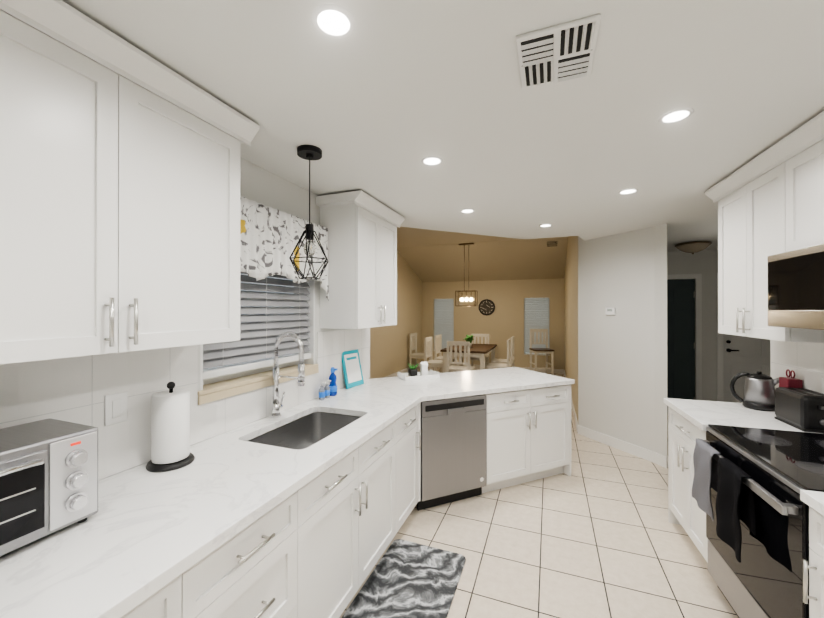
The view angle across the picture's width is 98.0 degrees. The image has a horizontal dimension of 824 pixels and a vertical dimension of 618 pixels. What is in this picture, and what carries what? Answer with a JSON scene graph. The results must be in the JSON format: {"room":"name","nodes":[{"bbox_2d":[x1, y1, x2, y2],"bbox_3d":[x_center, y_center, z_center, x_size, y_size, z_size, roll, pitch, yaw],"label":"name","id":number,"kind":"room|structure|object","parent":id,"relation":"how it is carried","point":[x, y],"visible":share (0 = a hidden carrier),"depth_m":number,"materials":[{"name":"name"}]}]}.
{"room":"kitchen","nodes":[
{"label":"kitchen","id":0,"kind":"room"},
{"bbox_2d":[111,157,369,475],"bbox_3d":[-1.336,0.308,1.301,0.160,2.540,4.740,0,0,21],"label":"wall","id":1,"kind":"structure","parent":0,"point":[258,184],"depth_m":2.33,"materials":[{"name":"white paint"}]},
{"bbox_2d":[0,0,243,363],"bbox_3d":[-1.115,-0.319,1.192,0.327,0.925,1.043,0,0,21],"label":"upper cabinet","id":2,"kind":"object","parent":1,"relation":"attached to","point":[119,194],"depth_m":1.12,"materials":[{"name":"white wood"}]},
{"bbox_2d":[0,328,369,479],"bbox_3d":[-1.222,0.416,1.364,0.008,0.491,4.531,0,0,21],"label":"backsplash","id":3,"kind":"structure","parent":1,"relation":"attached to","point":[75,389],"depth_m":1.50,"materials":[{"name":"tile"}]},
{"bbox_2d":[105,391,127,425],"bbox_3d":[-1.184,0.399,1.436,0.010,0.120,0.080,0,0,21],"label":"switch plate","id":4,"kind":"object","parent":3,"relation":"attached to","point":[116,406],"visible":1,"depth_m":1.43,"materials":[{"name":"white plastic"}]},
{"bbox_2d":[200,273,314,390],"bbox_3d":[-0.973,-0.064,2.266,0.171,1.090,1.040,0,0,21],"label":"window","id":5,"kind":"structure","parent":1,"relation":"in","point":[311,320],"depth_m":2.55,"materials":[{"name":"white plastic"}]},
{"bbox_2d":[203,272,310,379],"bbox_3d":[-0.935,-0.089,2.252,0.060,0.909,0.904,0,0,21],"label":"window blinds","id":6,"kind":"object","parent":5,"relation":"attached to","point":[257,343],"visible":0.5,"depth_m":2.24,"materials":[{"name":"white plastic"}]},
{"bbox_2d":[198,364,318,404],"bbox_3d":[-0.958,0.443,2.259,0.176,0.065,0.980,0,0,21],"label":"window sill","id":7,"kind":"structure","parent":1,"relation":"attached to","point":[211,392],"depth_m":2.06,"materials":[{"name":"beige wood"}]},
{"bbox_2d":[240,196,328,300],"bbox_3d":[-0.846,-0.334,2.216,0.100,0.550,1.055,0,0,21],"label":"valance curtain","id":8,"kind":"object","parent":1,"relation":"attached to","point":[269,237],"visible":0.62,"depth_m":2.17,"materials":[{"name":"fabric"}]},
{"bbox_2d":[316,190,404,328],"bbox_3d":[-0.393,-0.348,2.998,0.382,0.990,0.830,0,0,21],"label":"upper cabinet","id":9,"kind":"object","parent":1,"relation":"attached to","point":[361,226],"visible":1,"depth_m":2.70,"materials":[{"name":"white wood"}]},
{"bbox_2d":[370,251,421,378],"bbox_3d":[-0.919,-0.083,7.140,0.120,3.350,6.740,0,0,21],"label":"wall","id":10,"kind":"structure","parent":0,"point":[389,350],"depth_m":8.62,"materials":[{"name":"beige paint"}]},
{"bbox_2d":[383,362,420,377],"bbox_3d":[-0.857,1.537,7.112,0.014,0.110,6.460,0,0,21],"label":"baseboard","id":11,"kind":"structure","parent":10,"relation":"attached to","point":[404,370],"depth_m":8.66,"materials":[{"name":"white wood"}]},
{"bbox_2d":[62,0,823,251],"bbox_3d":[1.734,-0.910,1.937,5.440,0.100,8.120,0,0,21],"label":"ceiling","id":12,"kind":"structure","parent":0,"point":[382,100],"depth_m":1.47,"materials":[{"name":"white paint"}]},
{"bbox_2d":[289,145,328,279],"bbox_3d":[-0.553,-0.511,1.935,0.221,0.697,0.193,0,0,21],"label":"light","id":13,"kind":"object","parent":12,"relation":"hanging from","point":[309,152],"visible":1,"depth_m":1.91,"materials":[{"name":"black metal"}]},
{"bbox_2d":[312,4,354,38],"bbox_3d":[-0.235,-0.859,1.075,0.127,0.005,0.127,0,0,-24],"label":"recessed light","id":14,"kind":"object","parent":12,"relation":"in","point":[333,21],"depth_m":1.07,"materials":[{"name":"white"}]},
{"bbox_2d":[421,156,442,165],"bbox_3d":[0.116,-0.856,2.075,0.127,0.005,0.127,0,0,-24],"label":"recessed light","id":15,"kind":"object","parent":12,"relation":"in","point":[430,160],"depth_m":2.06,"materials":[{"name":"white"}]},
{"bbox_2d":[460,209,474,212],"bbox_3d":[0.485,-0.854,3.123,0.127,0.005,0.127,0,0,-24],"label":"recessed light","id":16,"kind":"object","parent":12,"relation":"in","point":[464,210],"depth_m":3.10,"materials":[{"name":"white plastic"}]},
{"bbox_2d":[539,224,551,226],"bbox_3d":[1.367,-0.853,3.663,0.127,0.005,0.127,0,0,-24],"label":"recessed light","id":17,"kind":"object","parent":12,"relation":"in","point":[543,225],"depth_m":3.65,"materials":[{"name":"white"}]},
{"bbox_2d":[516,14,600,88],"bbox_3d":[0.487,-0.850,1.213,0.240,0.022,0.275,0,0,21],"label":"ceiling vent","id":18,"kind":"object","parent":12,"relation":"in","point":[561,52],"visible":1,"depth_m":1.18,"materials":[{"name":"white metal"}]},
{"bbox_2d":[618,188,637,194],"bbox_3d":[1.574,-0.855,2.609,0.127,0.005,0.127,0,0,-24],"label":"recessed light","id":19,"kind":"object","parent":12,"relation":"in","point":[632,190],"depth_m":2.60,"materials":[{"name":"white"}]},
{"bbox_2d":[658,108,693,123],"bbox_3d":[1.174,-0.858,1.595,0.127,0.005,0.127,0,0,-24],"label":"recessed light","id":20,"kind":"object","parent":12,"relation":"in","point":[677,115],"depth_m":1.58,"materials":[{"name":"white"}]},
{"bbox_2d":[675,241,711,253],"bbox_3d":[3.636,-0.780,4.635,0.380,0.146,0.380,0,0,21],"label":"light","id":21,"kind":"object","parent":12,"relation":"attached to","point":[693,247],"visible":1,"depth_m":4.54,"materials":[{"name":"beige glass"}]},
{"bbox_2d":[397,227,567,281],"bbox_3d":[2.004,-1.101,5.968,6.420,0.780,6.840,0,0,21],"label":"ceiling","id":22,"kind":"structure","parent":0,"point":[427,255],"depth_m":8.24,"materials":[{"name":"beige paint"}]},
{"bbox_2d":[455,243,477,305],"bbox_3d":[1.182,-0.738,7.760,0.436,1.358,0.236,0,0,21],"label":"lantern pendant light","id":23,"kind":"object","parent":22,"relation":"hanging from","point":[463,299],"visible":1,"depth_m":7.73,"materials":[{"name":"brown metal"}]},
{"bbox_2d":[546,240,558,246],"bbox_3d":[2.879,-1.340,7.356,0.240,0.010,0.260,0,-20,21],"label":"ceiling vent","id":24,"kind":"object","parent":22,"relation":"in","point":[552,243],"visible":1,"depth_m":7.35,"materials":[{"name":"beige paint"}]},
{"bbox_2d":[422,278,563,368],"bbox_3d":[2.092,-0.078,9.520,4.000,3.350,0.140,0,0,21],"label":"wall","id":25,"kind":"structure","parent":0,"point":[502,324],"depth_m":9.34,"materials":[{"name":"beige paint"}]},
{"bbox_2d":[433,299,453,350],"bbox_3d":[0.895,0.433,9.971,0.680,1.530,0.148,0,0,21],"label":"dining room window","id":26,"kind":"structure","parent":25,"relation":"in","point":[444,317],"depth_m":9.94,"materials":[{"name":"white"}]},
{"bbox_2d":[479,299,494,315],"bbox_3d":[1.975,-0.043,9.467,0.430,0.430,0.040,0,0,21],"label":"wall clock","id":27,"kind":"object","parent":25,"relation":"attached to","point":[486,307],"visible":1,"depth_m":9.45,"materials":[{"name":"black metal"}]},
{"bbox_2d":[449,364,562,373],"bbox_3d":[2.013,1.542,9.464,3.630,0.110,0.014,0,0,21],"label":"baseboard","id":28,"kind":"structure","parent":25,"relation":"attached to","point":[558,371],"depth_m":9.00,"materials":[{"name":"white wood"}]},
{"bbox_2d":[524,298,549,355],"bbox_3d":[3.168,0.431,9.100,0.710,1.530,0.148,0,0,21],"label":"dining room window","id":29,"kind":"structure","parent":25,"relation":"in","point":[536,313],"depth_m":9.08,"materials":[{"name":"white"}]},
{"bbox_2d":[339,367,737,617],"bbox_3d":[1.517,1.624,3.825,7.400,0.080,11.700,0,0,21],"label":"floor","id":30,"kind":"structure","parent":0,"point":[596,534],"depth_m":2.38,"materials":[{"name":"tile"}]},
{"bbox_2d":[121,563,196,617],"bbox_3d":[-1.076,1.140,0.771,0.696,0.876,0.736,0,0,21],"label":"base cabinet","id":31,"kind":"object","parent":30,"relation":"on","point":[177,599],"depth_m":0.95,"materials":[{"name":"white wood"}]},
{"bbox_2d":[0,367,574,617],"bbox_3d":[-0.143,0.684,1.592,1.854,0.040,5.732,0,0,21],"label":"countertop","id":32,"kind":"structure","parent":31,"relation":"on","point":[141,535],"depth_m":1.22,"materials":[{"name":"stone"}]},
{"bbox_2d":[0,418,97,555],"bbox_3d":[-1.180,0.517,0.957,0.317,0.289,0.470,0,0,21],"label":"toaster oven","id":33,"kind":"object","parent":32,"relation":"on","point":[48,476],"visible":1,"depth_m":1.02,"materials":[{"name":"silver metal"}]},
{"bbox_2d":[146,382,194,471],"bbox_3d":[-1.036,0.488,1.539,0.176,0.351,0.176,0,0,21],"label":"paper towel holder","id":34,"kind":"object","parent":32,"relation":"on","point":[170,430],"visible":1,"depth_m":1.49,"materials":[{"name":"white paper"}]},
{"bbox_2d":[271,332,304,417],"bbox_3d":[-0.749,0.401,2.201,0.243,0.527,0.101,0,0,21],"label":"faucet","id":35,"kind":"object","parent":32,"relation":"on","point":[277,405],"visible":1,"depth_m":2.19,"materials":[{"name":"silver metal"}]},
{"bbox_2d":[248,412,360,449],"bbox_3d":[-0.590,0.819,2.074,0.468,0.224,0.728,0,0,21],"label":"sink basin","id":36,"kind":"object","parent":32,"relation":"in","point":[308,430],"visible":0.1,"depth_m":2.37,"materials":[{"name":"silver metal"}]},
{"bbox_2d":[319,382,325,399],"bbox_3d":[-0.657,0.600,2.626,0.054,0.132,0.045,0,0,21],"label":"soap pump","id":37,"kind":"object","parent":32,"relation":"on","point":[321,393],"visible":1,"depth_m":2.61,"materials":[{"name":"white plastic"}]},
{"bbox_2d":[324,380,330,397],"bbox_3d":[-0.634,0.600,2.686,0.054,0.132,0.045,0,0,21],"label":"soap pump","id":38,"kind":"object","parent":32,"relation":"on","point":[327,390],"visible":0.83,"depth_m":2.67,"materials":[{"name":"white plastic"}]},
{"bbox_2d":[328,367,337,395],"bbox_3d":[-0.611,0.558,2.768,0.072,0.215,0.069,0,0,21],"label":"dish soap bottle","id":39,"kind":"object","parent":32,"relation":"on","point":[332,385],"visible":0.94,"depth_m":2.75,"materials":[{"name":"blue plastic"}]},
{"bbox_2d":[342,349,363,388],"bbox_3d":[-0.514,0.513,3.099,0.016,0.310,0.240,-14,-6,26],"label":"sign board","id":40,"kind":"object","parent":32,"relation":"on","point":[352,370],"visible":0.9,"depth_m":3.08,"materials":[{"name":"teal"}]},
{"bbox_2d":[397,362,439,380],"bbox_3d":[0.063,0.593,3.492,0.360,0.150,0.200,0,0,-24],"label":"decorative tray","id":41,"kind":"object","parent":32,"relation":"on","point":[414,374],"visible":1,"depth_m":3.46,"materials":[{"name":"white ceramic"}]},
{"bbox_2d":[197,480,312,617],"bbox_3d":[-0.865,1.141,1.322,0.696,0.876,0.597,0,0,21],"label":"base cabinet","id":42,"kind":"object","parent":30,"relation":"on","point":[265,570],"depth_m":1.27,"materials":[{"name":"white wood"}]},
{"bbox_2d":[313,412,400,617],"bbox_3d":[-0.598,1.143,2.018,0.696,0.876,1.047,0,0,21],"label":"base cabinet","id":43,"kind":"object","parent":30,"relation":"on","point":[317,546],"depth_m":1.83,"materials":[{"name":"white wood"}]},
{"bbox_2d":[342,539,465,617],"bbox_3d":[-0.059,1.573,1.907,0.500,0.012,0.990,0,0,21],"label":"kitchen mat","id":44,"kind":"object","parent":30,"relation":"on","point":[407,579],"visible":0.98,"depth_m":2.04,"materials":[{"name":"fabric"}]},
{"bbox_2d":[401,405,420,525],"bbox_3d":[-0.366,1.144,2.623,0.696,0.876,0.484,0,0,21],"label":"base cabinet","id":45,"kind":"object","parent":30,"relation":"on","point":[409,421],"depth_m":2.57,"materials":[{"name":"white wood"}]},
{"bbox_2d":[409,333,429,370],"bbox_3d":[0.220,1.106,9.089,0.440,0.980,0.460,0,0,21],"label":"dining chair","id":46,"kind":"object","parent":30,"relation":"on","point":[413,344],"depth_m":9.10,"materials":[{"name":"white wood"}]},
{"bbox_2d":[424,336,449,372],"bbox_3d":[0.542,1.103,7.723,0.440,0.980,0.460,0,0,21],"label":"dining chair","id":47,"kind":"object","parent":30,"relation":"on","point":[428,349],"visible":0.58,"depth_m":7.73,"materials":[{"name":"white wood"}]},
{"bbox_2d":[434,334,457,372],"bbox_3d":[0.800,1.105,8.395,0.440,0.980,0.460,0,0,21],"label":"dining chair","id":48,"kind":"object","parent":30,"relation":"on","point":[438,343],"visible":0.65,"depth_m":8.40,"materials":[{"name":"white wood"}]},
{"bbox_2d":[417,394,485,510],"bbox_3d":[0.229,1.147,3.138,0.600,0.871,0.630,0,0,-24],"label":"dishwasher","id":49,"kind":"object","parent":30,"relation":"on","point":[453,449],"visible":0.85,"depth_m":2.86,"materials":[{"name":"silver metal"}]},
{"bbox_2d":[418,393,493,501],"bbox_3d":[0.227,1.145,3.175,0.704,0.876,0.640,0,0,-24],"label":"base cabinet","id":50,"kind":"object","parent":30,"relation":"on","point":[489,486],"depth_m":3.01,"materials":[{"name":"white wood"}]},
{"bbox_2d":[446,341,474,371],"bbox_3d":[0.941,1.101,6.933,0.460,0.980,0.440,0,0,21],"label":"dining chair","id":51,"kind":"object","parent":30,"relation":"on","point":[453,368],"visible":0.73,"depth_m":6.75,"materials":[{"name":"white wood"}]},
{"bbox_2d":[440,344,496,372],"bbox_3d":[1.283,1.211,7.824,0.920,0.765,1.560,0,0,21],"label":"dining table","id":52,"kind":"object","parent":30,"relation":"on","point":[481,351],"visible":0.67,"depth_m":7.27,"materials":[{"name":"brown wood"}]},
{"bbox_2d":[463,335,474,347],"bbox_3d":[1.225,0.688,7.677,0.256,0.278,0.219,0,0,21],"label":"potted plant","id":53,"kind":"object","parent":52,"relation":"on","point":[468,338],"visible":0.62,"depth_m":7.64,"materials":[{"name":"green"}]},
{"bbox_2d":[470,334,489,368],"bbox_3d":[1.625,1.105,8.716,0.460,0.980,0.440,0,0,21],"label":"dining chair","id":54,"kind":"object","parent":30,"relation":"on","point":[486,336],"visible":0.5,"depth_m":8.84,"materials":[{"name":"white wood"}]},
{"bbox_2d":[486,339,510,368],"bbox_3d":[1.766,1.102,7.254,0.440,0.980,0.460,0,0,21],"label":"dining chair","id":55,"kind":"object","parent":30,"relation":"on","point":[495,365],"visible":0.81,"depth_m":7.12,"materials":[{"name":"white wood"}]},
{"bbox_2d":[492,336,514,366],"bbox_3d":[2.023,1.104,7.926,0.440,0.980,0.460,0,0,21],"label":"dining chair","id":56,"kind":"object","parent":30,"relation":"on","point":[495,360],"visible":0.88,"depth_m":7.73,"materials":[{"name":"white wood"}]},
{"bbox_2d":[494,384,570,489],"bbox_3d":[0.939,1.146,3.493,0.972,0.876,0.640,0,0,-24],"label":"base cabinet","id":57,"kind":"object","parent":30,"relation":"on","point":[528,435],"depth_m":3.21,"materials":[{"name":"white wood"}]},
{"bbox_2d":[529,329,553,374],"bbox_3d":[3.030,1.035,8.382,0.440,1.120,0.420,0,0,1],"label":"bar chair","id":58,"kind":"object","parent":30,"relation":"on","point":[546,351],"visible":0.94,"depth_m":8.54,"materials":[{"name":"white wood"}]},
{"bbox_2d":[668,406,707,562],"bbox_3d":[2.077,1.143,2.275,0.642,0.875,0.631,0,0,19],"label":"base cabinet","id":59,"kind":"object","parent":30,"relation":"on","point":[686,512],"visible":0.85,"depth_m":2.38,"materials":[{"name":"white wood"}]},
{"bbox_2d":[663,398,823,433],"bbox_3d":[2.086,0.686,2.284,0.631,0.040,0.652,0,0,19],"label":"countertop","id":60,"kind":"structure","parent":59,"relation":"on","point":[701,414],"depth_m":2.26,"materials":[{"name":"stone"}]},
{"bbox_2d":[730,371,778,410],"bbox_3d":[2.313,0.543,2.409,0.232,0.245,0.168,0,0,19],"label":"kettle","id":61,"kind":"object","parent":60,"relation":"on","point":[759,390],"visible":0.94,"depth_m":2.36,"materials":[{"name":"silver metal"}]},
{"bbox_2d":[779,369,802,387],"bbox_3d":[2.350,0.521,2.223,0.071,0.288,0.090,0,0,19],"label":"knife block","id":62,"kind":"object","parent":60,"relation":"on","point":[790,382],"visible":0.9,"depth_m":2.19,"materials":[{"name":"red plastic"}]},
{"bbox_2d":[774,387,823,432],"bbox_3d":[2.231,0.566,2.025,0.162,0.196,0.276,0,0,19],"label":"toaster","id":63,"kind":"object","parent":60,"relation":"on","point":[801,409],"visible":1,"depth_m":1.97,"materials":[{"name":"black plastic"}]},
{"bbox_2d":[692,424,823,617],"bbox_3d":[1.816,1.120,1.609,0.702,0.918,0.788,0,0,19],"label":"range","id":64,"kind":"object","parent":30,"relation":"on","point":[748,484],"visible":1,"depth_m":1.62,"materials":[{"name":"black"}]},
{"bbox_2d":[803,506,823,617],"bbox_3d":[1.651,1.140,0.951,0.606,0.876,0.555,0,0,19],"label":"base cabinet","id":65,"kind":"object","parent":30,"relation":"on","point":[815,597],"visible":0.92,"depth_m":1.25,"materials":[{"name":"white wood"}]},
{"bbox_2d":[800,489,823,515],"bbox_3d":[1.362,0.681,0.131,0.631,0.040,2.297,0,0,19],"label":"countertop","id":66,"kind":"structure","parent":65,"relation":"on","point":[814,500],"depth_m":1.27,"materials":[{"name":"stone"}]},
{"bbox_2d":[564,236,578,424],"bbox_3d":[3.002,-0.084,6.697,0.120,3.350,4.480,0,0,21],"label":"wall","id":67,"kind":"structure","parent":0,"point":[571,320],"depth_m":5.96,"materials":[{"name":"beige paint"}]},
{"bbox_2d":[563,369,577,429],"bbox_3d":[2.940,1.536,6.717,0.014,0.110,4.480,0,0,21],"label":"baseboard","id":68,"kind":"structure","parent":67,"relation":"attached to","point":[572,406],"depth_m":5.28,"materials":[{"name":"white wood"}]},
{"bbox_2d":[578,223,666,456],"bbox_3d":[2.348,0.315,4.108,0.750,2.540,0.879,0,0,21],"label":"wall","id":69,"kind":"structure","parent":0,"point":[622,372],"depth_m":3.99,"materials":[{"name":"white paint"}]},
{"bbox_2d":[605,308,614,314],"bbox_3d":[2.293,0.025,4.140,0.022,0.082,0.115,0,0,-24],"label":"thermostat","id":70,"kind":"object","parent":69,"relation":"attached to","point":[609,311],"visible":0.96,"depth_m":4.13,"materials":[{"name":"white plastic"}]},
{"bbox_2d":[577,424,665,466],"bbox_3d":[2.335,1.530,4.100,0.751,0.110,0.720,0,0,21],"label":"baseboard","id":71,"kind":"structure","parent":69,"relation":"attached to","point":[646,454],"depth_m":3.98,"materials":[{"name":"white wood"}]},
{"bbox_2d":[667,250,717,400],"bbox_3d":[4.459,0.317,5.174,2.670,2.540,0.120,0,0,21],"label":"wall","id":72,"kind":"structure","parent":0,"point":[704,263],"depth_m":5.18,"materials":[{"name":"white paint"}]},
{"bbox_2d":[667,279,694,413],"bbox_3d":[3.879,0.571,5.378,0.596,2.023,0.052,0,0,21],"label":"door leaf","id":73,"kind":"structure","parent":72,"relation":"in","point":[680,338],"depth_m":5.31,"materials":[{"name":"grey wood"}]},
{"bbox_2d":[667,273,723,401],"bbox_3d":[4.383,0.537,5.130,1.860,2.100,0.015,0,0,21],"label":"door frame","id":74,"kind":"structure","parent":72,"relation":"attached to","point":[720,391],"depth_m":5.20,"materials":[{"name":"white wood"}]},
{"bbox_2d":[723,334,770,402],"bbox_3d":[4.825,0.571,4.996,0.796,2.023,0.089,0,0,21],"label":"door leaf","id":75,"kind":"structure","parent":72,"relation":"in","point":[750,355],"depth_m":5.06,"materials":[{"name":"white"}]},
{"bbox_3d":[1.780,0.306,0.154,0.140,2.540,4.854,0,0,19],"label":"wall","id":76,"kind":"structure","parent":0,"visible":0},
{"bbox_2d":[713,155,823,342],"bbox_3d":[2.192,-0.304,2.128,0.331,0.950,0.704,0,0,19],"label":"upper cabinet","id":77,"kind":"object","parent":76,"relation":"attached to","point":[770,200],"depth_m":2.13,"materials":[{"name":"white wood"}]},
{"bbox_2d":[770,340,823,392],"bbox_3d":[1.757,0.464,0.317,0.008,0.591,4.550,0,0,19],"label":"backsplash","id":78,"kind":"structure","parent":76,"relation":"attached to","point":[804,361],"depth_m":2.19,"materials":[{"name":"tile"}]},
{"bbox_2d":[822,378,823,393],"bbox_3d":[2.311,0.450,1.993,0.008,0.120,0.080,0,0,19],"label":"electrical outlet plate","id":79,"kind":"object","parent":78,"relation":"attached to","point":[823,385],"visible":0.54,"depth_m":2.02,"materials":[{"name":"white plastic"}]},
{"bbox_2d":[781,131,823,251],"bbox_3d":[1.958,-0.531,1.430,0.331,0.499,0.765,0,0,19],"label":"upper cabinet","id":80,"kind":"object","parent":76,"relation":"attached to","point":[802,168],"depth_m":1.73,"materials":[{"name":"white wood"}]},
{"bbox_2d":[767,244,823,329],"bbox_3d":[1.901,-0.094,1.448,0.450,0.365,0.760,0,0,19],"label":"over-the-range microwave","id":81,"kind":"object","parent":80,"relation":"attached to","point":[795,288],"visible":1,"depth_m":1.66,"materials":[{"name":"black"}]}
]}

